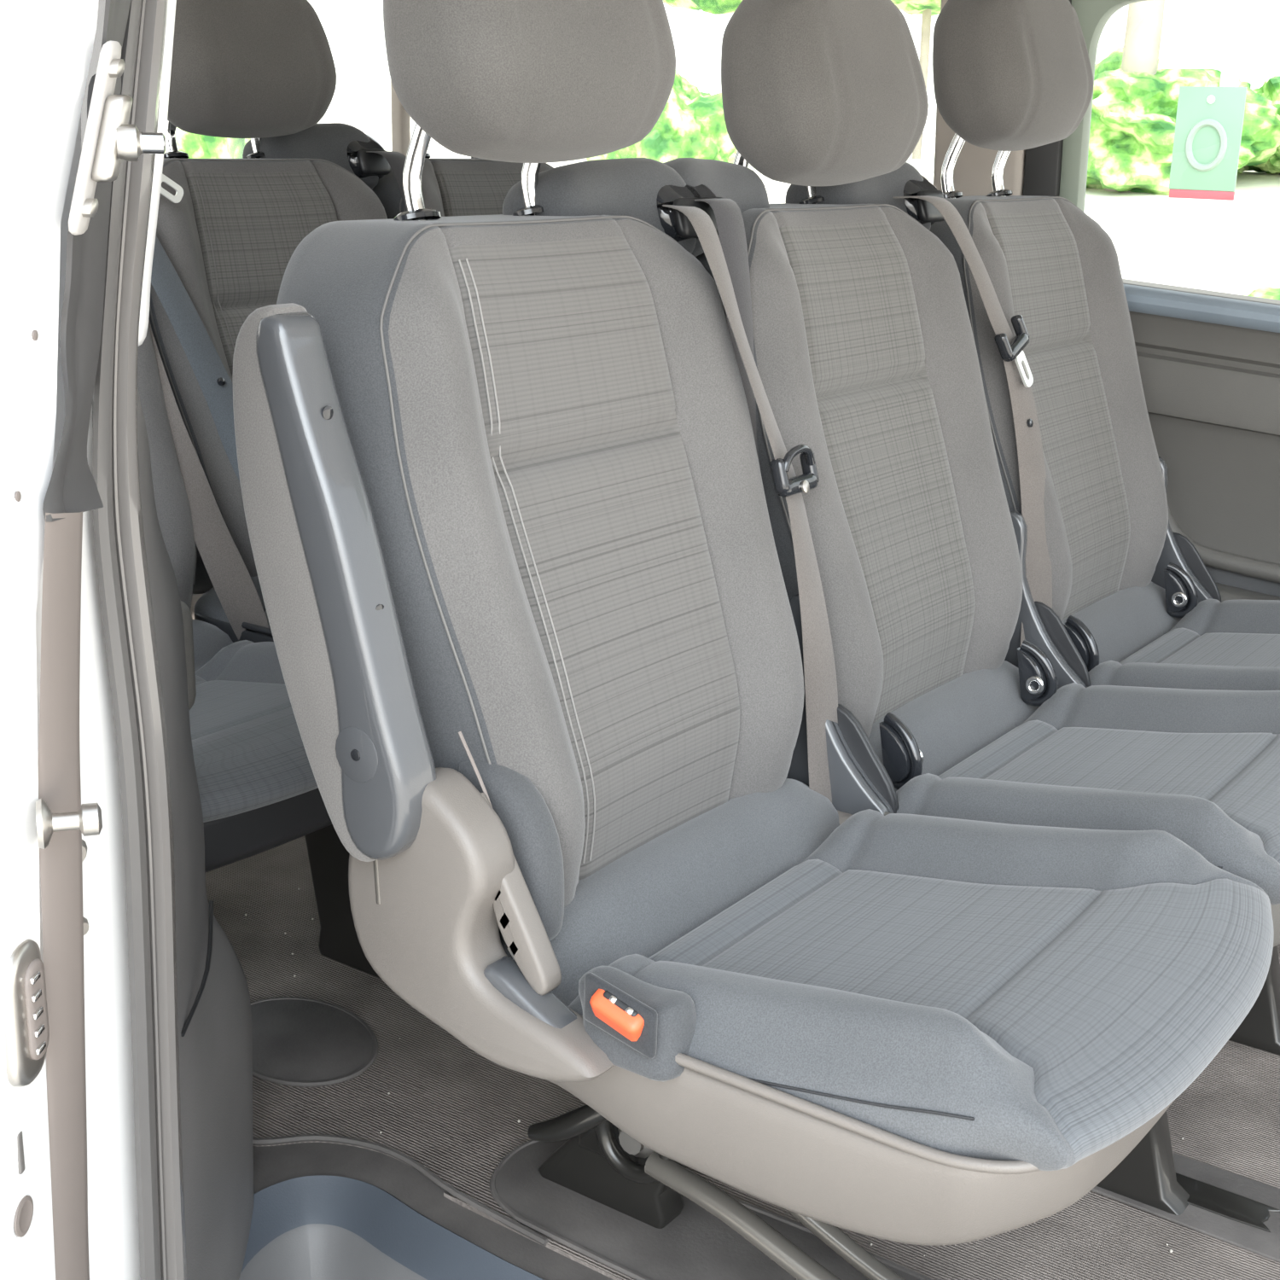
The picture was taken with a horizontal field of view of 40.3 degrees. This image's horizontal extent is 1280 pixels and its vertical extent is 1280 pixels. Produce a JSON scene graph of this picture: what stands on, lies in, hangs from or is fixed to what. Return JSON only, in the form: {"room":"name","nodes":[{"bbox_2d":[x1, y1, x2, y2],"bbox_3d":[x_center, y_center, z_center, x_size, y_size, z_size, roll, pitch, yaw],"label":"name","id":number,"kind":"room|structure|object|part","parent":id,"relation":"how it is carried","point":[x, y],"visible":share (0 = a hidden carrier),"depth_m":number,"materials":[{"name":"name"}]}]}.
{"room":"vehicle interior","nodes":[
{"label":"vehicle interior","id":0,"kind":"room"},
{"bbox_2d":[35,115,139,1279],"bbox_3d":[-0.354,0.001,1.073,0.044,1.310,0.187,3,17,6],"label":"door frame","id":1,"kind":"structure","parent":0,"point":[113,1219],"depth_m":1.15,"materials":[{"name":"white paint"}]},
{"bbox_2d":[0,0,165,1279],"bbox_3d":[-0.343,0.041,0.921,0.102,1.300,0.598,6,17,14],"label":"door","id":2,"kind":"structure","parent":1,"relation":"in","point":[46,46],"depth_m":0.94,"materials":[{"name":"white paint"}]},
{"bbox_3d":[-0.299,-0.361,0.969,0.083,0.555,0.274,7,17,17],"label":"trim","id":3,"kind":"part","parent":2,"relation":"part of","materials":[{"name":"grey plastic"}]},
{"bbox_2d":[92,0,161,1279],"bbox_3d":[-0.301,-0.025,1.162,0.037,1.352,0.158,8,18,21],"label":"seal","id":4,"kind":"object","parent":1,"relation":"attached to","point":[134,834],"visible":0.87,"depth_m":1.12,"materials":[{"name":"grey rubber"}]},
{"bbox_2d":[111,0,187,1279],"bbox_3d":[-0.305,-0.023,1.202,0.039,1.385,0.184,5,17,10],"label":"seal","id":5,"kind":"object","parent":1,"relation":"attached to","point":[130,539],"visible":0.96,"depth_m":1.13,"materials":[{"name":"grey rubber"}]},
{"bbox_2d":[138,0,176,346],"bbox_3d":[-0.301,-0.451,1.114,0.032,0.515,0.156,4,17,8],"label":"body edge","id":6,"kind":"structure","parent":1,"relation":"attached to","point":[165,79],"depth_m":1.10,"materials":[{"name":"white paint"}]},
{"bbox_2d":[81,0,253,1279],"bbox_3d":[-0.365,-0.056,1.352,0.112,1.360,0.397,-4,17,-18],"label":"trim","id":7,"kind":"structure","parent":1,"relation":"attached to","point":[215,1032],"depth_m":1.37,"materials":[{"name":"plastic"}]},
{"bbox_2d":[192,593,613,1279],"bbox_3d":[-0.108,0.343,2.214,3.200,0.001,1.750,13,20,33],"label":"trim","id":8,"kind":"structure","parent":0,"point":[272,1165],"depth_m":1.63,"materials":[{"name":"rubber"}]},
{"bbox_2d":[239,1175,545,1279],"bbox_3d":[0.130,0.749,1.104,1.445,0.143,0.501,13,20,33],"label":"well","id":9,"kind":"object","parent":8,"relation":"attached to","point":[322,1227],"visible":0.88,"depth_m":1.60,"materials":[{"name":"plastic"}]},
{"bbox_2d":[190,593,1279,1279],"bbox_3d":[-0.049,0.337,2.226,3.080,0.008,1.500,13,20,33],"label":"mat","id":10,"kind":"object","parent":8,"relation":"on","point":[450,1113],"visible":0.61,"depth_m":1.75,"materials":[{"name":"carpet"}]},
{"bbox_2d":[92,319,379,977],"bbox_3d":[-0.568,-0.154,1.872,0.752,1.135,0.496,13,20,33],"label":"seat","id":11,"kind":"object","parent":10,"relation":"on","point":[258,790],"visible":0.21,"depth_m":1.90,"materials":[{"name":"grey fabric"}]},
{"bbox_3d":[-0.706,-0.231,1.955,0.180,0.520,0.448,13,20,33],"label":"backrest","id":12,"kind":"part","parent":11,"relation":"part of","materials":[{"name":"grey fabric"}]},
{"bbox_2d":[148,173,268,639],"bbox_3d":[-0.554,-0.291,2.120,0.257,0.585,0.112,13,20,33],"label":"belt","id":13,"kind":"object","parent":11,"relation":"attached to","point":[233,584],"visible":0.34,"depth_m":2.11,"materials":[{"name":"grey fabric"}]},
{"bbox_3d":[-0.570,-0.545,2.106,0.043,0.036,0.005,-14,23,-43],"label":"tongue blade","id":14,"kind":"part","parent":13,"relation":"part of","materials":[{"name":"metal"}]},
{"bbox_2d":[192,619,285,684],"bbox_3d":[-0.485,0.073,1.876,0.480,0.110,0.469,13,20,33],"label":"cushion","id":15,"kind":"object","parent":11,"relation":"on","point":[218,660],"depth_m":2.05,"materials":[{"name":"fabric"}]},
{"bbox_3d":[-0.333,0.262,2.033,0.145,0.258,0.040,13,20,33],"label":"leg","id":16,"kind":"part","parent":11,"relation":"part of","materials":[{"name":"black paint"}]},
{"bbox_2d":[148,0,390,642],"bbox_3d":[-0.307,-0.269,2.259,0.775,1.157,0.543,13,20,33],"label":"seat","id":17,"kind":"object","parent":10,"relation":"on","point":[263,72],"visible":0.27,"depth_m":2.23,"materials":[{"name":"grey fabric"}]},
{"bbox_3d":[-0.600,-0.661,2.260,0.042,0.086,0.015,13,20,33],"label":"post","id":18,"kind":"part","parent":17,"relation":"part of","materials":[{"name":"silver metal"}]},
{"bbox_2d":[151,235,239,481],"bbox_3d":[-0.541,-0.291,2.146,0.253,0.524,0.059,4,17,8],"label":"armrest","id":19,"kind":"object","parent":17,"relation":"attached to","point":[215,383],"visible":0.39,"depth_m":2.13,"materials":[{"name":"black plastic"}]},
{"bbox_3d":[-0.242,-0.053,2.260,0.475,0.083,0.484,13,20,33],"label":"panel","id":20,"kind":"part","parent":17,"relation":"part of","materials":[{"name":"fabric"}]},
{"bbox_2d":[207,576,268,622],"bbox_3d":[-0.229,-0.061,2.248,0.480,0.110,0.469,13,20,33],"label":"cushion","id":21,"kind":"object","parent":17,"relation":"on","point":[216,613],"depth_m":2.18,"materials":[{"name":"fabric"}]},
{"bbox_3d":[-0.503,-0.366,2.366,0.274,0.551,0.485,13,20,33],"label":"panel","id":22,"kind":"part","parent":17,"relation":"part of","materials":[{"name":"grey fabric"}]},
{"bbox_3d":[-0.513,-0.694,2.378,0.042,0.086,0.015,13,20,33],"label":"post","id":23,"kind":"part","parent":17,"relation":"part of","materials":[{"name":"silver metal"}]},
{"bbox_3d":[-0.450,-0.366,2.327,0.180,0.520,0.448,13,20,33],"label":"backrest","id":24,"kind":"part","parent":17,"relation":"part of","materials":[{"name":"grey fabric"}]},
{"bbox_2d":[242,122,390,189],"bbox_3d":[-0.454,-0.676,2.465,0.121,0.105,0.206,13,20,33],"label":"headrest cover","id":25,"kind":"object","parent":17,"relation":"attached to","point":[318,156],"depth_m":2.42,"materials":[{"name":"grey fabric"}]},
{"bbox_2d":[366,151,424,211],"bbox_3d":[-0.308,-0.419,2.529,0.182,0.553,0.081,13,20,33],"label":"belt","id":26,"kind":"object","parent":17,"relation":"attached to","point":[396,160],"visible":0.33,"depth_m":2.47,"materials":[{"name":"grey fabric"}]},
{"bbox_2d":[250,996,378,1087],"bbox_3d":[-0.367,0.430,1.876,0.202,0.005,0.157,13,20,33],"label":"floor plate","id":27,"kind":"object","parent":10,"relation":"on","point":[301,1042],"visible":0.7,"depth_m":1.87,"materials":[{"name":"plastic"}]},
{"bbox_2d":[372,122,553,219],"bbox_3d":[-0.040,-0.374,2.618,0.752,1.169,0.496,13,20,33],"label":"seat","id":28,"kind":"object","parent":10,"relation":"on","point":[473,186],"visible":0.02,"depth_m":2.61,"materials":[{"name":"grey fabric"}]},
{"bbox_3d":[-0.328,-0.763,2.630,0.042,0.086,0.015,13,20,33],"label":"post","id":29,"kind":"part","parent":28,"relation":"part of","materials":[{"name":"silver metal"}]},
{"bbox_3d":[-0.232,-0.468,2.736,0.274,0.551,0.485,13,20,33],"label":"panel","id":30,"kind":"part","parent":28,"relation":"part of","materials":[{"name":"grey fabric"}]},
{"bbox_3d":[-0.178,-0.468,2.697,0.180,0.520,0.448,13,20,33],"label":"backrest","id":31,"kind":"part","parent":28,"relation":"part of","materials":[{"name":"grey fabric"}]},
{"bbox_2d":[489,1139,932,1279],"bbox_3d":[0.118,0.550,1.510,0.603,0.006,0.155,13,20,33],"label":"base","id":32,"kind":"object","parent":10,"relation":"on","point":[695,1245],"visible":0.64,"depth_m":1.56,"materials":[{"name":"grey plastic"}]},
{"bbox_2d":[244,887,1183,1256],"bbox_3d":[0.140,0.479,1.754,1.541,0.003,0.572,13,20,33],"label":"crumbs","id":33,"kind":"object","parent":10,"relation":"on","point":[285,933],"visible":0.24,"depth_m":1.78,"materials":[{"name":"beige food"}]},
{"bbox_2d":[232,0,1273,1279],"bbox_3d":[0.108,0.005,1.362,0.756,1.150,0.587,13,20,33],"label":"seat","id":34,"kind":"object","parent":10,"relation":"on","point":[528,610],"visible":0.98,"depth_m":1.30,"materials":[{"name":"grey fabric"}]},
{"bbox_3d":[-0.207,-0.035,1.243,0.139,0.386,0.044,13,20,33],"label":"armrest","id":35,"kind":"part","parent":34,"relation":"part of","materials":[{"name":"plastic"}]},
{"bbox_3d":[-0.173,-0.379,1.389,0.038,0.102,0.015,13,20,33],"label":"post","id":36,"kind":"part","parent":34,"relation":"part of","materials":[{"name":"silver metal"}]},
{"bbox_3d":[-0.075,-0.076,1.496,0.274,0.551,0.485,13,20,33],"label":"panel","id":37,"kind":"part","parent":34,"relation":"part of","materials":[{"name":"grey fabric"}]},
{"bbox_3d":[-0.069,0.266,1.254,0.096,0.051,0.029,13,20,33],"label":"recline lever","id":38,"kind":"part","parent":34,"relation":"part of","materials":[{"name":"plastic"}]},
{"bbox_3d":[-0.086,-0.412,1.507,0.038,0.102,0.015,13,20,33],"label":"post","id":39,"kind":"part","parent":34,"relation":"part of","materials":[{"name":"silver metal"}]},
{"bbox_3d":[-0.050,0.413,1.517,0.107,0.079,0.025,8,18,22],"label":"release handle","id":40,"kind":"part","parent":34,"relation":"part of","materials":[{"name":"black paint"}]},
{"bbox_3d":[-0.022,-0.076,1.457,0.180,0.520,0.448,13,20,33],"label":"backrest","id":41,"kind":"part","parent":34,"relation":"part of","materials":[{"name":"grey fabric"}]},
{"bbox_2d":[502,157,713,253],"bbox_3d":[-0.026,-0.386,1.594,0.121,0.105,0.206,13,20,33],"label":"headrest cover","id":42,"kind":"object","parent":34,"relation":"attached to","point":[616,206],"depth_m":1.54,"materials":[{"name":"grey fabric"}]},
{"bbox_3d":[-0.015,0.402,1.578,0.173,0.260,0.036,13,20,33],"label":"leg","id":43,"kind":"part","parent":34,"relation":"part of","materials":[{"name":"black paint"}]},
{"bbox_3d":[0.187,0.237,1.390,0.475,0.083,0.484,13,20,33],"label":"panel","id":44,"kind":"part","parent":34,"relation":"part of","materials":[{"name":"fabric"}]},
{"bbox_2d":[498,778,1268,1170],"bbox_3d":[0.200,0.228,1.378,0.480,0.110,0.469,13,20,33],"label":"cushion","id":45,"kind":"object","parent":34,"relation":"on","point":[980,995],"depth_m":1.30,"materials":[{"name":"fabric"}]},
{"bbox_2d":[663,0,1279,1215],"bbox_3d":[0.401,-0.093,1.764,0.752,1.126,0.552,13,20,33],"label":"seat","id":46,"kind":"object","parent":10,"relation":"on","point":[866,358],"visible":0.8,"depth_m":1.78,"materials":[{"name":"grey fabric"}]},
{"bbox_2d":[663,157,769,256],"bbox_3d":[0.054,-0.421,1.719,0.100,0.105,0.195,11,19,28],"label":"outlet","id":47,"kind":"object","parent":46,"relation":"attached to","point":[711,178],"depth_m":1.69,"materials":[{"name":"fabric"}]},
{"bbox_3d":[0.110,-0.486,1.774,0.038,0.102,0.015,13,20,33],"label":"post","id":48,"kind":"part","parent":46,"relation":"part of","materials":[{"name":"silver metal"}]},
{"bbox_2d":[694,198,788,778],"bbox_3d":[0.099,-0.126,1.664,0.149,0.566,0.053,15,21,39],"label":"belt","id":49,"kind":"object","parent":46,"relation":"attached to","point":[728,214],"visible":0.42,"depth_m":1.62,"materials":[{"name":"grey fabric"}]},
{"bbox_2d":[662,204,837,802],"bbox_3d":[0.094,-0.079,1.638,0.203,0.633,0.107,13,20,33],"label":"belt","id":50,"kind":"object","parent":46,"relation":"attached to","point":[819,666],"visible":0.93,"depth_m":1.62,"materials":[{"name":"grey fabric"}]},
{"bbox_3d":[0.208,-0.182,1.881,0.274,0.551,0.485,13,20,33],"label":"panel","id":51,"kind":"part","parent":46,"relation":"part of","materials":[{"name":"grey fabric"}]},
{"bbox_3d":[0.197,-0.518,1.892,0.038,0.102,0.015,13,20,33],"label":"post","id":52,"kind":"part","parent":46,"relation":"part of","materials":[{"name":"silver metal"}]},
{"bbox_2d":[785,162,944,230],"bbox_3d":[0.257,-0.493,1.980,0.121,0.105,0.206,13,20,33],"label":"outlet","id":53,"kind":"object","parent":46,"relation":"attached to","point":[871,199],"depth_m":1.93,"materials":[{"name":"fabric"}]},
{"bbox_3d":[0.262,-0.182,1.842,0.180,0.520,0.448,13,20,33],"label":"backrest","id":54,"kind":"part","parent":46,"relation":"part of","materials":[{"name":"grey fabric"}]},
{"bbox_3d":[0.254,0.110,1.719,0.035,0.058,0.026,13,20,33],"label":"guide plate","id":55,"kind":"part","parent":46,"relation":"part of","materials":[{"name":"black plastic"}]},
{"bbox_3d":[0.445,0.038,1.978,0.035,0.058,0.026,13,20,33],"label":"guide plate","id":56,"kind":"part","parent":46,"relation":"part of","materials":[{"name":"black plastic"}]},
{"bbox_2d":[868,660,1279,905],"bbox_3d":[0.483,0.122,1.763,0.480,0.110,0.469,13,20,33],"label":"cushion","id":57,"kind":"object","parent":46,"relation":"on","point":[1022,742],"depth_m":1.78,"materials":[{"name":"fabric"}]},
{"bbox_3d":[0.470,0.130,1.776,0.475,0.083,0.484,13,20,33],"label":"panel","id":58,"kind":"part","parent":46,"relation":"part of","materials":[{"name":"fabric"}]},
{"bbox_3d":[0.369,0.390,1.686,0.366,0.243,0.040,13,20,33],"label":"leg","id":59,"kind":"part","parent":46,"relation":"part of","materials":[{"name":"black paint"}]},
{"bbox_3d":[0.580,0.311,1.973,0.366,0.243,0.040,13,20,33],"label":"leg","id":60,"kind":"part","parent":46,"relation":"part of","materials":[{"name":"black paint"}]},
{"bbox_2d":[929,0,1279,690],"bbox_3d":[0.686,-0.217,2.146,0.753,1.163,0.515,13,20,33],"label":"seat","id":61,"kind":"object","parent":10,"relation":"on","point":[1138,602],"visible":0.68,"depth_m":2.20,"materials":[{"name":"grey fabric"}]},
{"bbox_3d":[0.391,-0.591,2.156,0.038,0.102,0.015,13,20,33],"label":"post","id":62,"kind":"part","parent":61,"relation":"part of","materials":[{"name":"silver metal"}]},
{"bbox_2d":[892,195,1052,645],"bbox_3d":[0.390,-0.221,2.036,0.217,0.571,0.098,6,17,14],"label":"belt","id":63,"kind":"object","parent":61,"relation":"attached to","point":[1031,461],"visible":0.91,"depth_m":2.03,"materials":[{"name":"grey fabric"}]},
{"bbox_3d":[0.444,-0.314,2.018,0.016,0.043,0.031,13,20,33],"label":"tongue blade","id":64,"kind":"part","parent":63,"relation":"part of","materials":[{"name":"metal"}]},
{"bbox_3d":[0.489,-0.288,2.263,0.274,0.551,0.485,13,20,33],"label":"panel","id":65,"kind":"part","parent":61,"relation":"part of","materials":[{"name":"grey fabric"}]},
{"bbox_3d":[0.477,-0.624,2.274,0.038,0.102,0.015,13,20,33],"label":"post","id":66,"kind":"part","parent":61,"relation":"part of","materials":[{"name":"silver metal"}]},
{"bbox_3d":[0.542,-0.288,2.224,0.180,0.520,0.448,13,20,33],"label":"backrest","id":67,"kind":"part","parent":61,"relation":"part of","materials":[{"name":"grey fabric"}]},
{"bbox_3d":[0.523,0.009,2.084,0.035,0.058,0.026,13,20,33],"label":"guide plate","id":68,"kind":"part","parent":61,"relation":"part of","materials":[{"name":"black plastic"}]},
{"bbox_2d":[1061,581,1279,690],"bbox_3d":[0.763,0.016,2.145,0.480,0.110,0.469,13,20,33],"label":"cushion","id":69,"kind":"object","parent":61,"relation":"on","point":[1154,634],"depth_m":2.23,"materials":[{"name":"fabric"}]},
{"bbox_3d":[0.725,-0.067,2.360,0.035,0.058,0.026,13,20,33],"label":"guide plate","id":70,"kind":"part","parent":61,"relation":"part of","materials":[{"name":"black plastic"}]},
{"bbox_2d":[1090,1152,1279,1262],"bbox_3d":[0.710,0.564,1.519,1.000,0.004,0.114,13,20,33],"label":"rail","id":71,"kind":"object","parent":10,"relation":"on","point":[1264,1243],"visible":0.15,"depth_m":1.61,"materials":[{"name":"metal"}]},
{"bbox_2d":[1175,1172,1279,1232],"bbox_3d":[0.397,0.492,1.727,0.458,0.004,0.042,13,20,33],"label":"rail","id":72,"kind":"object","parent":71,"relation":"on","point":[1230,1205],"visible":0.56,"depth_m":1.62,"materials":[{"name":"black metal"}]},
{"bbox_2d":[1122,279,1279,602],"bbox_3d":[0.417,-0.167,2.733,3.100,0.861,0.065,13,20,33],"label":"wall","id":73,"kind":"structure","parent":0,"point":[1209,361],"depth_m":2.43,"materials":[{"name":"plastic"}]},
{"bbox_2d":[390,79,410,156],"bbox_3d":[-0.439,-0.666,3.234,0.030,1.340,0.030,13,20,33],"label":"trim","id":74,"kind":"structure","parent":73,"relation":"attached to","point":[400,119],"depth_m":3.15,"materials":[{"name":"beige plastic"}]},
{"bbox_2d":[933,0,1025,196],"bbox_3d":[0.494,-0.791,2.505,0.155,0.640,0.045,13,20,33],"label":"trim","id":75,"kind":"structure","parent":73,"relation":"attached to","point":[972,171],"depth_m":2.52,"materials":[{"name":"beige plastic"}]},
{"bbox_2d":[1023,0,1148,212],"bbox_3d":[1.128,-0.649,2.083,1.405,0.640,0.038,13,20,33],"label":"pillar","id":76,"kind":"structure","parent":73,"relation":"in","point":[1059,168],"depth_m":2.45,"materials":[{"name":"grey plastic"}]},
{"bbox_3d":[0.422,-0.512,2.624,3.100,0.130,0.028,13,20,33],"label":"window sill","id":77,"kind":"part","parent":73,"relation":"part of","materials":[{"name":"grey plastic"}]},
{"label":"outside","id":78,"kind":"structure","parent":0,"visible":0},
{"label":"ground","id":79,"kind":"structure","parent":78,"visible":0},
{"bbox_2d":[317,118,1279,295],"bbox_3d":[3.317,-6.804,25.876,36.000,1.330,34.800,13,20,33],"label":"ground outside","id":80,"kind":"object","parent":79,"relation":"on","point":[1153,242],"visible":0.03,"depth_m":8.41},
{"bbox_2d":[164,127,250,158],"bbox_3d":[-3.366,-3.730,11.926,1.695,3.358,1.653,4,17,9],"label":"bush","id":81,"kind":"object","parent":80,"relation":"on","point":[197,146],"visible":0.02,"depth_m":11.62,"materials":[{"name":"green plant"}]},
{"bbox_2d":[586,70,737,162],"bbox_3d":[0.159,-2.960,10.715,1.062,1.098,0.924,-9,20,-32],"label":"bush","id":82,"kind":"object","parent":80,"relation":"on","point":[691,124],"visible":0.3,"depth_m":10.34,"materials":[{"name":"green plant"}]},
{"bbox_2d":[663,0,742,14],"bbox_3d":[0.665,-4.166,11.824,1.465,1.767,2.030,-13,22,-40],"label":"bush","id":83,"kind":"object","parent":80,"relation":"on","point":[715,7],"visible":0.4,"depth_m":11.61,"materials":[{"name":"green plant"}]},
{"bbox_2d":[890,0,941,158],"bbox_3d":[1.805,-3.810,11.159,1.298,1.520,1.350,-1,17,-8],"label":"bush","id":84,"kind":"object","parent":80,"relation":"on","point":[928,8],"visible":0.54,"depth_m":11.12,"materials":[{"name":"green plant"}]},
{"bbox_3d":[1.816,-3.664,11.206,0.060,1.216,0.080,13,20,33],"label":"stem","id":85,"kind":"part","parent":84,"relation":"part of","materials":[{"name":"plant"}]},
{"bbox_2d":[1104,0,1164,191],"bbox_3d":[2.569,-3.218,8.983,0.231,2.075,0.215,13,20,33],"label":"trunk","id":86,"kind":"object","parent":80,"relation":"on","point":[1141,50],"visible":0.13,"depth_m":8.95,"materials":[{"name":"beige wood"}]},
{"bbox_2d":[1086,47,1279,195],"bbox_3d":[2.758,-2.790,9.506,1.519,0.823,1.791,13,20,33],"label":"bush","id":87,"kind":"object","parent":80,"relation":"on","point":[1134,114],"visible":0.43,"depth_m":8.91,"materials":[{"name":"green plant"}]},
{"bbox_2d":[1241,285,1279,300],"bbox_3d":[2.679,-1.217,6.967,0.934,0.369,0.515,13,20,33],"label":"bush","id":88,"kind":"object","parent":80,"relation":"on","point":[1265,292],"visible":0.1,"depth_m":6.92,"materials":[{"name":"green plant"}]},
{"bbox_2d":[1246,75,1279,174],"bbox_3d":[3.667,-2.812,9.697,0.819,0.595,1.282,13,20,33],"label":"bush","id":89,"kind":"object","parent":80,"relation":"on","point":[1270,90],"visible":0.22,"depth_m":9.41,"materials":[{"name":"green plant"}]},
{"bbox_2d":[1157,0,1279,290],"bbox_3d":[1.370,-0.782,4.071,0.440,2.020,0.073,13,20,33],"label":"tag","id":90,"kind":"object","parent":79,"relation":"on","point":[1229,36],"visible":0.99,"depth_m":3.98,"materials":[{"name":"white paint"}]},
{"bbox_3d":[1.327,-0.654,4.164,0.035,1.720,0.030,13,20,33],"label":"post","id":91,"kind":"part","parent":90,"relation":"part of","materials":[{"name":"white paint"}]}
]}

